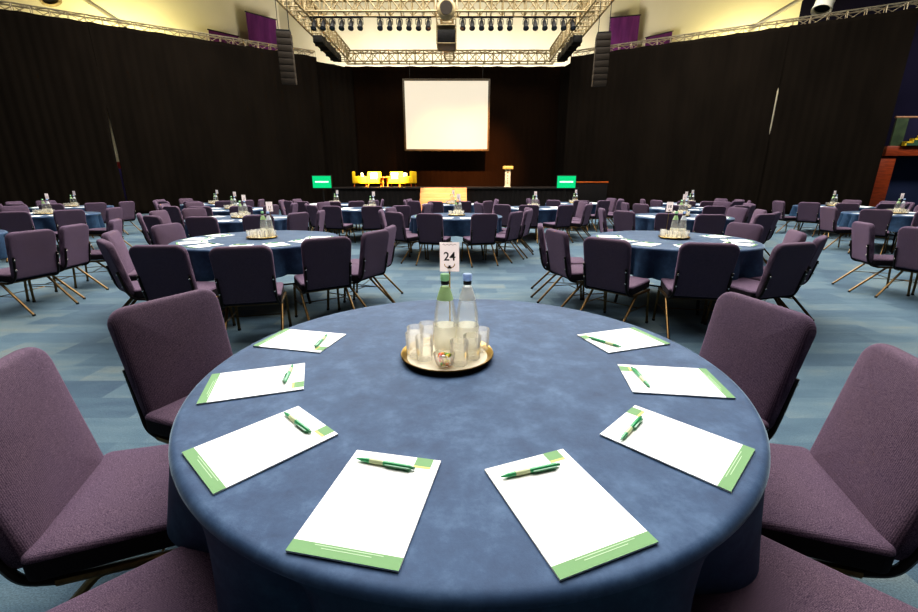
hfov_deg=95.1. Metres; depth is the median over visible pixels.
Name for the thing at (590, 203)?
banquet chair
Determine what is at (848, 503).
banquet chair
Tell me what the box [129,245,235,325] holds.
banquet chair
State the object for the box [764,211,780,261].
banquet chair
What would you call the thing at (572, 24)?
lamp
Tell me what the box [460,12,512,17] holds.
bar
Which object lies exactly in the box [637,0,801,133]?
wall
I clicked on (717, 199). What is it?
banquet chair
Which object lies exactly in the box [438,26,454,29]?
cable tray
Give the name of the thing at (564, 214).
banquet chair
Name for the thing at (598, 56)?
grille
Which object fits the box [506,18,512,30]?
lamp
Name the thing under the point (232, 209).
banquet chair
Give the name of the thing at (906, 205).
banquet chair
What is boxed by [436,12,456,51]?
projector
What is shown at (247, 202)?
banquet chair
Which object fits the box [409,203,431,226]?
banquet chair
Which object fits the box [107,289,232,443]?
banquet chair
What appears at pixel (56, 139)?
drape
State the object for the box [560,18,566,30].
lamp
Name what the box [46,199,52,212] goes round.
water bottle
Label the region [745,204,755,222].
banquet chair
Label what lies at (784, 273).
banquet chair
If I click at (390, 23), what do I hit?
lamp
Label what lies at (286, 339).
notepad
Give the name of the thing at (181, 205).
tablecloth
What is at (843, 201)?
banquet chair
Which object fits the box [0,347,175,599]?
banquet chair
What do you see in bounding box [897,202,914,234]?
banquet chair
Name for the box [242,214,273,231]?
banquet chair
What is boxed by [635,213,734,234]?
tablecloth
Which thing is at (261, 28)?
banner
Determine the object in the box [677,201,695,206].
banquet chair
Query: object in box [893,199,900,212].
water bottle
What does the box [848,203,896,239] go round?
banquet chair
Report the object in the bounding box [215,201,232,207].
banquet chair
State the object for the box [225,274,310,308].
round table
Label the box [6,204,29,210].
banquet chair
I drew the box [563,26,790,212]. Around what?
drape
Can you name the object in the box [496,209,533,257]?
banquet chair
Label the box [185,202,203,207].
banquet chair
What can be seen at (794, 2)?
brace
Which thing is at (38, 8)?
truss
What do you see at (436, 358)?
bowl
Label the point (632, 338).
notepad
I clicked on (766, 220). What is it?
banquet chair
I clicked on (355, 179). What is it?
armchair
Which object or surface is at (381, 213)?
banquet chair
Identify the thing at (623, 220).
banquet chair
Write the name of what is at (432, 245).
round table
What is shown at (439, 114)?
projection screen
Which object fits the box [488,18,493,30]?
lamp
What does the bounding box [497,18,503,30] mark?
lamp
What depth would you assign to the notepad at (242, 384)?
1.36 m
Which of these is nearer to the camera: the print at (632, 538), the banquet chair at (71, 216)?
the print at (632, 538)
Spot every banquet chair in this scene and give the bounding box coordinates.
[0,205,29,212]
[0,211,34,262]
[0,229,78,315]
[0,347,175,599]
[5,201,23,205]
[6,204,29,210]
[24,223,108,301]
[35,200,56,206]
[38,203,64,211]
[46,546,217,611]
[53,209,93,249]
[72,218,123,287]
[84,202,106,237]
[89,207,131,246]
[96,238,145,304]
[101,230,136,306]
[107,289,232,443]
[119,201,140,234]
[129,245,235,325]
[136,213,152,244]
[143,215,163,244]
[149,210,171,223]
[151,223,186,244]
[153,200,158,210]
[158,201,183,219]
[163,206,184,230]
[179,198,192,203]
[181,208,206,223]
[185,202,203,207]
[185,216,220,236]
[189,206,212,215]
[209,245,291,330]
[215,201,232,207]
[229,205,252,214]
[240,200,253,206]
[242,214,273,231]
[258,199,264,206]
[263,204,278,214]
[278,200,285,214]
[283,201,312,230]
[287,212,308,230]
[290,203,297,212]
[293,236,354,320]
[295,201,313,230]
[306,205,339,235]
[315,210,324,231]
[317,202,347,234]
[322,206,355,242]
[325,201,345,233]
[327,229,395,309]
[343,225,402,302]
[344,201,366,232]
[356,200,378,230]
[361,206,382,233]
[378,209,411,256]
[385,207,419,252]
[385,211,426,263]
[392,205,409,227]
[408,201,421,218]
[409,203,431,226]
[415,213,451,265]
[427,201,443,212]
[455,201,471,212]
[461,213,498,267]
[474,203,483,212]
[482,201,492,212]
[482,211,523,262]
[494,204,510,227]
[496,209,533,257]
[499,207,533,251]
[517,205,538,243]
[530,199,551,227]
[530,223,583,299]
[537,228,604,310]
[543,205,573,242]
[546,200,566,228]
[559,201,587,234]
[562,204,592,240]
[567,203,591,235]
[571,200,589,230]
[580,237,649,322]
[583,200,609,231]
[591,198,616,224]
[597,200,622,228]
[598,208,612,231]
[613,210,634,230]
[621,202,629,210]
[633,203,648,213]
[650,200,662,206]
[652,242,739,338]
[654,213,684,230]
[665,205,687,212]
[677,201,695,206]
[691,535,917,611]
[692,214,726,234]
[699,201,714,206]
[699,292,816,439]
[702,206,725,214]
[703,242,815,324]
[713,201,731,215]
[714,198,727,201]
[724,222,763,241]
[726,207,747,222]
[731,201,743,206]
[733,205,749,220]
[739,235,827,320]
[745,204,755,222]
[750,209,766,223]
[752,213,774,263]
[761,343,917,578]
[763,229,806,308]
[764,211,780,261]
[771,201,798,232]
[794,202,820,236]
[819,206,851,249]
[823,203,859,238]
[831,221,912,295]
[842,200,861,205]
[847,209,892,254]
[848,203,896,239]
[874,226,917,297]
[879,201,897,233]
[891,211,917,253]
[893,203,909,236]
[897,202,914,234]
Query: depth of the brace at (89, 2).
19.37 m
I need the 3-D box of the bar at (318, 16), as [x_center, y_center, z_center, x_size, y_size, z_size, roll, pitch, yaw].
[-4.520,-10.730,15.457,1.960,0.211,0.164,0,16,0]
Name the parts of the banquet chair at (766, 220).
backrest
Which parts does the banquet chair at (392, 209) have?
backrest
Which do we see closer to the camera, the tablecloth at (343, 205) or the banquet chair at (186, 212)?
the banquet chair at (186, 212)
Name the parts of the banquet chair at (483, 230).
leg, seat rail, seat, backrest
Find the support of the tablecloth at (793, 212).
on the round table
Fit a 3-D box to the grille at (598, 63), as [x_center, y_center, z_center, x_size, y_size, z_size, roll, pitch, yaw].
[4.497,-7.647,13.249,0.400,0.167,0.044,3,17,10]
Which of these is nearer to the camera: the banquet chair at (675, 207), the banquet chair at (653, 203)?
the banquet chair at (675, 207)
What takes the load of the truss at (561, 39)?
attached to the truss at (357, 2)
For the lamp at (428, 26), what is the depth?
15.54 m
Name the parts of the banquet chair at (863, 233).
leg, backrest, leg, seat, seat rail, leg, leg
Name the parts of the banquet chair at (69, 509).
backrest, leg, seat, seat rail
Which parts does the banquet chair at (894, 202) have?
backrest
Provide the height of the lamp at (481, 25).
0.453 m
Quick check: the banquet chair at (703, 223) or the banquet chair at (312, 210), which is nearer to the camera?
the banquet chair at (703, 223)
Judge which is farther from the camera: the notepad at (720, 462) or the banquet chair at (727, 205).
the banquet chair at (727, 205)
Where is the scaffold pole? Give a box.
[107,111,126,200]
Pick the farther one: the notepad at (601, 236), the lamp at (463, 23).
the lamp at (463, 23)
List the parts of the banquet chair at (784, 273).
leg, seat, backrest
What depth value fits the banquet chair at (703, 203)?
11.64 m
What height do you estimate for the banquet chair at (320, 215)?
0.880 m
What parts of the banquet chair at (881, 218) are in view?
backrest, leg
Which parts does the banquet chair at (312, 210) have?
backrest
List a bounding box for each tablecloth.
[0,229,7,258]
[29,205,113,212]
[31,211,104,230]
[167,299,770,611]
[168,230,338,280]
[180,203,238,213]
[184,215,286,237]
[212,207,262,215]
[310,203,347,207]
[342,207,389,223]
[409,213,501,236]
[422,203,474,212]
[511,206,557,222]
[545,202,596,213]
[590,231,764,280]
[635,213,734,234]
[649,206,724,214]
[663,203,699,206]
[789,205,874,217]
[837,211,914,231]
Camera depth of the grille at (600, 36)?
13.00 m
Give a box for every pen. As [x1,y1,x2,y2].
[282,364,293,383]
[284,412,311,432]
[314,334,327,347]
[356,457,414,469]
[501,463,559,476]
[589,336,621,346]
[620,415,642,439]
[631,366,649,386]
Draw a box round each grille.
[276,31,289,37]
[277,38,290,44]
[278,44,291,50]
[278,51,291,57]
[279,58,292,64]
[280,65,293,70]
[281,71,294,77]
[282,78,295,84]
[593,80,605,86]
[594,67,607,72]
[594,74,606,79]
[595,53,608,59]
[595,60,607,66]
[596,47,609,52]
[597,33,610,39]
[597,40,609,46]
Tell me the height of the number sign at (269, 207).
0.408 m
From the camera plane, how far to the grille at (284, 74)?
13.37 m
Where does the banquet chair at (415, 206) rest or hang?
on the floor
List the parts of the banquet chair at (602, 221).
backrest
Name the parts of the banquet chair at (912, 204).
backrest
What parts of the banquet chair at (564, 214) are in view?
seat, backrest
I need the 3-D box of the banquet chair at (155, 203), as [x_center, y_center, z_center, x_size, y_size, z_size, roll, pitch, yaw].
[-8.594,-2.666,12.376,0.641,0.880,0.496,-9,19,-29]
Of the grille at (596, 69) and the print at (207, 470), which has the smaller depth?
the print at (207, 470)
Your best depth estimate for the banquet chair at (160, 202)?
11.61 m
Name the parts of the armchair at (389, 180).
seat, backrest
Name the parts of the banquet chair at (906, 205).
backrest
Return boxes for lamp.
[310,18,316,30]
[320,18,326,30]
[329,18,335,30]
[338,18,344,30]
[348,18,353,30]
[357,18,363,30]
[377,18,383,30]
[387,18,392,30]
[396,18,402,30]
[406,18,411,30]
[415,18,421,30]
[425,18,430,30]
[460,18,465,30]
[469,18,474,30]
[478,18,484,30]
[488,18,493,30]
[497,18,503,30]
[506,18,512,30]
[523,18,528,30]
[532,18,538,30]
[541,18,547,30]
[551,18,556,30]
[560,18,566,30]
[570,18,575,30]
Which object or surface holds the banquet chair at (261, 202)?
on the floor
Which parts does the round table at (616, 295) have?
leg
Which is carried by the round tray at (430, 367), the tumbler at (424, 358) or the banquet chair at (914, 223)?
the tumbler at (424, 358)
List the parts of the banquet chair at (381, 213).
backrest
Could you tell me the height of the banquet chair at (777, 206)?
0.880 m
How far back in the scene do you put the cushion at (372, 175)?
20.27 m
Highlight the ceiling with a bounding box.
[278,0,639,66]
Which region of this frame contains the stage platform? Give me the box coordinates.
[332,186,578,208]
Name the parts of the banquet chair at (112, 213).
seat, backrest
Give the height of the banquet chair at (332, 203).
0.880 m
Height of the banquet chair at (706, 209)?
0.880 m
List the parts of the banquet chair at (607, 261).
leg, leg, backrest, seat, seat rail, leg, leg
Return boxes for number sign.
[266,202,273,236]
[440,242,458,320]
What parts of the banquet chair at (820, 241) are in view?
seat, leg, leg, backrest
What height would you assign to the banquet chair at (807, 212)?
0.880 m
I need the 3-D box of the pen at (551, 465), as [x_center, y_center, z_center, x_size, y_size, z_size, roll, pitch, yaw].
[0.162,0.367,0.937,0.145,0.012,0.016,-5,17,-16]
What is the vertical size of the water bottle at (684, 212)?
0.302 m
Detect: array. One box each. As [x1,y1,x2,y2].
[275,0,296,84]
[591,0,611,86]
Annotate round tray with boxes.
[246,235,277,239]
[401,337,492,373]
[658,235,690,239]
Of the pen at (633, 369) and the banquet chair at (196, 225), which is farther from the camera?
the banquet chair at (196, 225)
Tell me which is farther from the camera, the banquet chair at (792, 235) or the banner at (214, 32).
the banner at (214, 32)
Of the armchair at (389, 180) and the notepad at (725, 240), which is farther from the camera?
the armchair at (389, 180)
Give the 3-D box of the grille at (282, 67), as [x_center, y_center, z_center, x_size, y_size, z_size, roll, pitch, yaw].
[-5.446,-7.535,13.305,0.400,0.167,0.048,-3,17,-12]
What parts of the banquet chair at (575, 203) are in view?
backrest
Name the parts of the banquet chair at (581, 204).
backrest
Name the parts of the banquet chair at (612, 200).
backrest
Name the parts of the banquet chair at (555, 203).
backrest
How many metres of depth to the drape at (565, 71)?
23.46 m
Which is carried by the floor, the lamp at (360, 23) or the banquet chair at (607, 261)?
the banquet chair at (607, 261)
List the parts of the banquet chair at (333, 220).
backrest, seat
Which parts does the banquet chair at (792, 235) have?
backrest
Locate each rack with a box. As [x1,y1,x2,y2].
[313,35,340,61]
[557,35,582,61]
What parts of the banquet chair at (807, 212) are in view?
backrest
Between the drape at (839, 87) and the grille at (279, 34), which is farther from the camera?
the drape at (839, 87)
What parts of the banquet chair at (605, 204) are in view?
backrest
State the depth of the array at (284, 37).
13.18 m
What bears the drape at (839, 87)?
on the floor
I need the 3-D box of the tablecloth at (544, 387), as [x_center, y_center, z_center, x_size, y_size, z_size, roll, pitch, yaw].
[0.019,0.361,1.570,1.843,0.323,1.895,-3,17,-11]
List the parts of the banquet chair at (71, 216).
backrest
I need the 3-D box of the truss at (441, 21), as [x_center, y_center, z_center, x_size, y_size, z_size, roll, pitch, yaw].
[-0.480,-12.007,18.674,0.522,0.512,5.843,0,16,0]
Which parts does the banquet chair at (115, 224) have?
leg, seat, backrest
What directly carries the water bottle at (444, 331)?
on the round tray at (430, 367)
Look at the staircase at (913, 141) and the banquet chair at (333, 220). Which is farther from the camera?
the staircase at (913, 141)
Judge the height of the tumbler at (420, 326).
0.090 m
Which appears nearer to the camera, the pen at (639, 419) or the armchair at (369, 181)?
the pen at (639, 419)
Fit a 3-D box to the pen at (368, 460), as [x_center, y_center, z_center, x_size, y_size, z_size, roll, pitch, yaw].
[-0.169,0.361,0.961,0.145,0.012,0.016,4,17,14]
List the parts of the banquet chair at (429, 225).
backrest, seat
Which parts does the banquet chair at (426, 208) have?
backrest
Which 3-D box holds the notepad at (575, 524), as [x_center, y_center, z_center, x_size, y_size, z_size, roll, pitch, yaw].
[0.209,0.400,0.856,0.210,0.005,0.297,-6,17,-20]
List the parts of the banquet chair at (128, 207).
backrest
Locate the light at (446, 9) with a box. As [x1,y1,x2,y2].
[435,0,457,20]
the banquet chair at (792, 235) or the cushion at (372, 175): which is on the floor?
the banquet chair at (792, 235)
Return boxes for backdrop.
[345,66,563,185]
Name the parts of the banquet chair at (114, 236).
backrest, leg, seat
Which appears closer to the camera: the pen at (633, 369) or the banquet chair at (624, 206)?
the pen at (633, 369)
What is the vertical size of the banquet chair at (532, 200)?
0.880 m
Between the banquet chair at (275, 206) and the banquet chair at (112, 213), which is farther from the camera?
the banquet chair at (275, 206)
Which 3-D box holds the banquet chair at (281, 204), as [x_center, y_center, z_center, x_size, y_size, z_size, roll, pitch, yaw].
[-5.050,-2.750,12.662,0.641,0.880,0.496,-1,16,-3]
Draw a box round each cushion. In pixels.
[370,173,377,178]
[391,173,397,178]
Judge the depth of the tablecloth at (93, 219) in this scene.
8.38 m
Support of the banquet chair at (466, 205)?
on the floor
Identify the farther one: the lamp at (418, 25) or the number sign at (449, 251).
the lamp at (418, 25)
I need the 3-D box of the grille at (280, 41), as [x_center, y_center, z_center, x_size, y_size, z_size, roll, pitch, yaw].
[-5.434,-8.225,13.044,0.400,0.166,0.032,-3,17,-12]
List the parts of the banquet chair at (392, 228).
seat, leg, backrest, leg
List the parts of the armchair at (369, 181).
seat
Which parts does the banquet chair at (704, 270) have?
leg, leg, seat rail, seat, leg, backrest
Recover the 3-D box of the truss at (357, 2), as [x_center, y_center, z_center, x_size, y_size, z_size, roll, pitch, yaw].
[-0.475,-11.078,15.508,10.898,0.569,0.580,0,16,0]
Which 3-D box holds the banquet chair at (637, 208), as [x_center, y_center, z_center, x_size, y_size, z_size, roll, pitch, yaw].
[4.628,-2.089,10.413,0.641,0.880,0.496,-8,18,-26]
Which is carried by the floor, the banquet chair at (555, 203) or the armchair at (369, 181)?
the banquet chair at (555, 203)
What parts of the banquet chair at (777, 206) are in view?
backrest, seat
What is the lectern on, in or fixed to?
on the stage platform
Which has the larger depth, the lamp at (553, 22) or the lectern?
the lectern
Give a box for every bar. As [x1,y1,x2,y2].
[310,12,362,17]
[377,12,430,17]
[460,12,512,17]
[523,12,576,17]
[576,181,608,202]
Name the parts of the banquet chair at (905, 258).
leg, backrest, seat, leg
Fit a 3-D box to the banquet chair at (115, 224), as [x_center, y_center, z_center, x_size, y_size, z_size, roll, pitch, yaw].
[-5.013,-0.758,5.875,0.641,0.880,0.496,-7,18,-24]
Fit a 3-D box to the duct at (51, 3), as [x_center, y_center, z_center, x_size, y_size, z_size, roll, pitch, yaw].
[-17.703,-14.379,17.144,1.896,3.625,0.734,0,16,0]
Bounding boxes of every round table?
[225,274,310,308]
[431,245,482,256]
[614,285,699,314]
[849,232,897,251]
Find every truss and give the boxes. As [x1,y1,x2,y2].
[0,0,315,56]
[276,0,350,62]
[296,0,595,17]
[344,50,555,64]
[440,20,454,60]
[549,0,613,62]
[573,0,917,55]
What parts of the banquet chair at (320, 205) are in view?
backrest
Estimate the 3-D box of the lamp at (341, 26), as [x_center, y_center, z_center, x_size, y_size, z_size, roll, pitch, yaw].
[-4.348,-10.452,15.564,0.234,0.453,0.326,0,16,0]
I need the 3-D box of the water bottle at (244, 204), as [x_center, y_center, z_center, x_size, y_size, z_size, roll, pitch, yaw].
[-3.979,-1.804,7.819,0.088,0.302,0.088,0,16,0]
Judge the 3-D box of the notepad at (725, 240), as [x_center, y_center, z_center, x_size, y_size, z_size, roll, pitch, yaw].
[3.123,-0.733,4.715,0.297,0.005,0.210,5,17,17]
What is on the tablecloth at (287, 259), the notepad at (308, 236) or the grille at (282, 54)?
the notepad at (308, 236)
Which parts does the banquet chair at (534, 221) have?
backrest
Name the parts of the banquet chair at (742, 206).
backrest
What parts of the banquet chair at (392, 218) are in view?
backrest, seat, leg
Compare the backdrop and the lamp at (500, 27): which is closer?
the lamp at (500, 27)
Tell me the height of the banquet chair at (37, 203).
0.880 m
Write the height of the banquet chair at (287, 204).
0.880 m
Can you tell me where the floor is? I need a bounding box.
[0,209,917,611]
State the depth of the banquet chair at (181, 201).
13.55 m
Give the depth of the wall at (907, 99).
19.58 m
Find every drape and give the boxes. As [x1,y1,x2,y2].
[0,9,125,207]
[87,21,328,213]
[317,62,359,200]
[554,64,569,185]
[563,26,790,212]
[756,8,917,213]
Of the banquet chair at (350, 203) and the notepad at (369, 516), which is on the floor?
the banquet chair at (350, 203)
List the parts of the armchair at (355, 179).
armrest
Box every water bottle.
[41,199,46,213]
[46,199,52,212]
[238,201,242,216]
[243,201,248,215]
[260,211,267,237]
[265,211,274,237]
[434,273,456,352]
[456,273,478,353]
[669,211,678,237]
[677,211,686,237]
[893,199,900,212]
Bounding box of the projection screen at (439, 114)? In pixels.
[402,62,489,150]
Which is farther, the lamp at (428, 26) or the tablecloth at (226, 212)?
the lamp at (428, 26)
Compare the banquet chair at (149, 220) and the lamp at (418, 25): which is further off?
the lamp at (418, 25)
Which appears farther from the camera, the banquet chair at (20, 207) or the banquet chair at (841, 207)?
the banquet chair at (841, 207)
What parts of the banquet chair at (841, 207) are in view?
backrest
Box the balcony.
[869,116,917,211]
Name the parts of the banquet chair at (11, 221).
backrest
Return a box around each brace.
[83,0,126,26]
[749,0,802,31]
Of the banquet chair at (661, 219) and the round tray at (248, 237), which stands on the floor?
the banquet chair at (661, 219)
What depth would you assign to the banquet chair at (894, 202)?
11.68 m
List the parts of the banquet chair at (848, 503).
seat, seat rail, backrest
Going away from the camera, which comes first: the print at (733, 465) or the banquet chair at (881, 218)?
the print at (733, 465)
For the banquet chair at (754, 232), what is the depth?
5.25 m
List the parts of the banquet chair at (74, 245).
leg, leg, seat, backrest, leg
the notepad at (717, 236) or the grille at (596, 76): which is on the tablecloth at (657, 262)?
the notepad at (717, 236)
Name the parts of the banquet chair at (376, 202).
backrest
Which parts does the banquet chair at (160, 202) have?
backrest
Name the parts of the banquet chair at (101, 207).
backrest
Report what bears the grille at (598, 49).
attached to the array at (603, 39)
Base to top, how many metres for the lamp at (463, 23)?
0.453 m
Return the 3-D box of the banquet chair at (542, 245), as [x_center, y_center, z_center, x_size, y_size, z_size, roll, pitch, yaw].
[1.241,-0.577,5.260,0.641,0.880,0.496,3,17,10]
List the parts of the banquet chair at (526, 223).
backrest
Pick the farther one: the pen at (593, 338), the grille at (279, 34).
the grille at (279, 34)
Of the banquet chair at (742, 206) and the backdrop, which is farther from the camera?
the backdrop
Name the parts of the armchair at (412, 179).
armrest, backrest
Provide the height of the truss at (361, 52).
0.562 m
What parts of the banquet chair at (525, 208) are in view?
backrest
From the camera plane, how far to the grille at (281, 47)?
13.09 m
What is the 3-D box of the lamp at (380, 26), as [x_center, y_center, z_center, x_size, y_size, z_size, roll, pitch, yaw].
[-2.920,-10.452,15.564,0.234,0.453,0.326,0,16,0]
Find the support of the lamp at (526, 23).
attached to the bar at (567, 16)
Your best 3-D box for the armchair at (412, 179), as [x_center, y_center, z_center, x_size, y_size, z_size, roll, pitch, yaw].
[-2.451,-6.122,20.289,0.660,0.724,0.720,4,17,14]
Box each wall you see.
[0,0,280,45]
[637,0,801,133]
[798,0,917,145]
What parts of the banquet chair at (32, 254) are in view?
leg, seat rail, seat, backrest, leg, leg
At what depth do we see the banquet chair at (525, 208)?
8.65 m
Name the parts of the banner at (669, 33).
rod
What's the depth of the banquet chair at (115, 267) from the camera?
3.73 m
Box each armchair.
[352,171,366,186]
[367,172,381,186]
[386,172,402,186]
[399,171,416,186]
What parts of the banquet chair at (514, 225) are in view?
leg, seat, backrest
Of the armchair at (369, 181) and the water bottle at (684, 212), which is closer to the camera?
the water bottle at (684, 212)
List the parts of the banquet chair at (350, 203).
backrest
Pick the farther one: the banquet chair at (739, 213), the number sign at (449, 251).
the banquet chair at (739, 213)
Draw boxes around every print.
[198,456,217,480]
[315,544,383,556]
[575,538,634,560]
[725,451,741,476]
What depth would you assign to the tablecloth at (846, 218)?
8.65 m
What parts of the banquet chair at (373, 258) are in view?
leg, leg, seat, backrest, leg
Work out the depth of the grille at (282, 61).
13.22 m
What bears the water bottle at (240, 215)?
on the round tray
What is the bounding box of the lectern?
[503,166,512,186]
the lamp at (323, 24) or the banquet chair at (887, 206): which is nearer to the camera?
the banquet chair at (887, 206)
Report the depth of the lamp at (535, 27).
15.54 m
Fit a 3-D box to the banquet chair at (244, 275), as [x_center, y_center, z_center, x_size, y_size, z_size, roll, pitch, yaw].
[-1.821,-0.126,3.722,0.496,0.880,0.641,-4,17,-14]
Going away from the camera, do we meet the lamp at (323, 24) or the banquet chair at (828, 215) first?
the banquet chair at (828, 215)
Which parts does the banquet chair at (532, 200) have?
backrest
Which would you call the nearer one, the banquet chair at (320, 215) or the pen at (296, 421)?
the pen at (296, 421)
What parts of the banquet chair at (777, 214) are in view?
backrest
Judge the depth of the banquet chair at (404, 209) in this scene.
9.56 m
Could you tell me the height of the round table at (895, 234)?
0.739 m
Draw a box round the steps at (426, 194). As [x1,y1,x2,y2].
[420,188,466,210]
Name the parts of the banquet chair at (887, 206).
backrest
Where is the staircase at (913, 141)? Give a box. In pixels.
[901,135,917,145]
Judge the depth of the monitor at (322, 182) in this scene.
18.22 m
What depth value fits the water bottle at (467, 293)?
1.58 m
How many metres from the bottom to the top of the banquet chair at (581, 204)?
0.880 m
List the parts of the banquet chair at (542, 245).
leg, backrest, leg, seat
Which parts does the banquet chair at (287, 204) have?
backrest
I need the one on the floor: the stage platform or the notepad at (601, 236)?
the stage platform
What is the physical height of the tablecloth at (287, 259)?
0.323 m
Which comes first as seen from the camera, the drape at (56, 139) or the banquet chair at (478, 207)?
the banquet chair at (478, 207)
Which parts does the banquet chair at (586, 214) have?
seat, backrest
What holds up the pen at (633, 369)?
on the notepad at (678, 381)
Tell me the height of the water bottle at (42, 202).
0.302 m
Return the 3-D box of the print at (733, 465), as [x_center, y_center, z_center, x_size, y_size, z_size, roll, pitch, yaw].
[0.637,0.364,0.969,0.130,0.001,0.007,-15,22,-42]
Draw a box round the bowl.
[433,350,455,367]
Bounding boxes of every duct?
[39,0,61,6]
[811,0,835,16]
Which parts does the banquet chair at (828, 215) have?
backrest, leg, seat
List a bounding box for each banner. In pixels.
[207,29,238,44]
[245,11,277,50]
[610,14,640,50]
[645,31,672,45]
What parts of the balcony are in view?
railing post, recess panel, handrail, railing panel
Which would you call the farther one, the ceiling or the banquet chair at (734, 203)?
the ceiling
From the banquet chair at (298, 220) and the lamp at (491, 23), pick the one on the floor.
the banquet chair at (298, 220)
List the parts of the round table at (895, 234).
leg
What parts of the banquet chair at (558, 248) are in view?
leg, backrest, seat, leg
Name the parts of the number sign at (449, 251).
stand rod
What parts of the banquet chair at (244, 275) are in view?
leg, leg, backrest, seat, seat rail, leg, leg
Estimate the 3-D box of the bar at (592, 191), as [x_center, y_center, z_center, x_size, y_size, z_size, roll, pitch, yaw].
[6.625,-5.667,21.624,1.810,1.430,0.650,0,16,0]
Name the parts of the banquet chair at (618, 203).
backrest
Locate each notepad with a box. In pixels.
[176,240,208,244]
[182,238,213,239]
[182,406,337,494]
[184,243,223,247]
[196,363,304,404]
[204,234,232,236]
[253,329,345,352]
[263,242,289,246]
[285,450,440,572]
[305,236,332,238]
[484,449,658,580]
[577,327,669,352]
[596,235,622,237]
[600,405,754,492]
[618,364,735,398]
[631,242,659,246]
[703,235,730,237]
[720,239,755,242]
[723,242,757,246]
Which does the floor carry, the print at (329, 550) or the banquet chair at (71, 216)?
the banquet chair at (71, 216)
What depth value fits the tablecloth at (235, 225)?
7.22 m
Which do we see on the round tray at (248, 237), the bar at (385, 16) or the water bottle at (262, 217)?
the water bottle at (262, 217)
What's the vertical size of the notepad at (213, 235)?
0.005 m
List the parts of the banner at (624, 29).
rod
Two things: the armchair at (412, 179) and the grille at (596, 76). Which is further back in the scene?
the armchair at (412, 179)
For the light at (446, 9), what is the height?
0.810 m
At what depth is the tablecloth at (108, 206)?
10.96 m
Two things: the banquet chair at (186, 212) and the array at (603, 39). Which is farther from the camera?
the array at (603, 39)
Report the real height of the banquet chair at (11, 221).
0.880 m
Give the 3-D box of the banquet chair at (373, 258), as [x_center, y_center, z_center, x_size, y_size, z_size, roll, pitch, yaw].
[-1.104,-0.404,4.671,0.641,0.880,0.496,7,18,23]
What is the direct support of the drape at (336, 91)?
on the floor
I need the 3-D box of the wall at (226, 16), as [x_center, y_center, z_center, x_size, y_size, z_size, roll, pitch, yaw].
[-19.108,-11.982,20.823,0.300,14.000,21.570,15,22,42]
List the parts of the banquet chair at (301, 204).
backrest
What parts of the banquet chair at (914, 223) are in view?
backrest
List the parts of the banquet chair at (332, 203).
backrest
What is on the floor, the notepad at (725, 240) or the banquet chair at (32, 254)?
the banquet chair at (32, 254)
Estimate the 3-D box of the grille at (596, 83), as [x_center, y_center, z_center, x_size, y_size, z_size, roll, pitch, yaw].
[4.510,-7.144,13.478,0.400,0.167,0.056,3,17,10]
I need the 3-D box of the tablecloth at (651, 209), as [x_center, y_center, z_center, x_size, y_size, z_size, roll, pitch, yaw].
[5.737,-2.341,10.776,1.852,0.323,1.876,9,19,29]
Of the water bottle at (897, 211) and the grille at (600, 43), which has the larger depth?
the grille at (600, 43)
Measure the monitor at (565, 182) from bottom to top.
1.680 m
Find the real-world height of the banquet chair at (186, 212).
0.880 m
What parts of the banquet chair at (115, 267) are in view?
backrest, seat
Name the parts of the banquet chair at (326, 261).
leg, leg, seat rail, seat, backrest, leg, leg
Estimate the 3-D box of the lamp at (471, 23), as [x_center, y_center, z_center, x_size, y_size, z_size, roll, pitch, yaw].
[0.488,-10.452,15.564,0.234,0.453,0.326,0,16,0]
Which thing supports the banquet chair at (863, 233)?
on the floor
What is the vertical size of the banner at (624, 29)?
2.580 m
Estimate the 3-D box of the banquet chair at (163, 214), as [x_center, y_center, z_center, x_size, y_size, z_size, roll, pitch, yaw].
[-5.297,-1.339,7.855,0.641,0.880,0.496,0,16,-1]
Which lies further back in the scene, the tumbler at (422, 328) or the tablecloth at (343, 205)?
the tablecloth at (343, 205)
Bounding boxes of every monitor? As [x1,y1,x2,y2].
[311,175,332,201]
[556,175,576,201]
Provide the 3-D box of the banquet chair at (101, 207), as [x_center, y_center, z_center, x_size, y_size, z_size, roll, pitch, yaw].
[-9.547,-2.264,11.009,0.641,0.880,0.496,9,19,28]
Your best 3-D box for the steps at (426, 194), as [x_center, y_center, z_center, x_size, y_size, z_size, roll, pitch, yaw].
[-0.700,-4.695,18.812,2.100,1.150,1.246,0,16,0]
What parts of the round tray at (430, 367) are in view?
tray dish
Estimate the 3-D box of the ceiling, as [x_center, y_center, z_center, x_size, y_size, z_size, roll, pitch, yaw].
[0.000,-14.177,28.303,54.000,14.000,0.300,0,16,0]
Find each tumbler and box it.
[405,330,422,357]
[407,324,423,350]
[415,333,432,361]
[419,321,433,346]
[450,338,468,366]
[463,332,480,360]
[473,326,489,352]
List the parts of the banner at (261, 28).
rod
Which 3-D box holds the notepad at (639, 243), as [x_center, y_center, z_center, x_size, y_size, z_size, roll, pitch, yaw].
[1.980,-0.654,4.445,0.297,0.005,0.210,-15,22,-42]
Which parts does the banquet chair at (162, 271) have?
backrest, seat, leg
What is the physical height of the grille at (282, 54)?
0.167 m
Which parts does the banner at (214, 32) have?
rod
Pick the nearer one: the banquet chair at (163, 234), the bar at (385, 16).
the banquet chair at (163, 234)
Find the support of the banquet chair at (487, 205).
on the floor
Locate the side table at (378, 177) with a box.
[378,177,388,186]
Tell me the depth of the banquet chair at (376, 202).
12.30 m
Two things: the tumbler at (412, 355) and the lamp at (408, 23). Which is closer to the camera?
the tumbler at (412, 355)
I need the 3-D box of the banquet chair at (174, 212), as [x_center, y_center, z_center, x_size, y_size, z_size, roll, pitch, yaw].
[-6.204,-1.822,9.503,0.496,0.880,0.641,6,17,19]

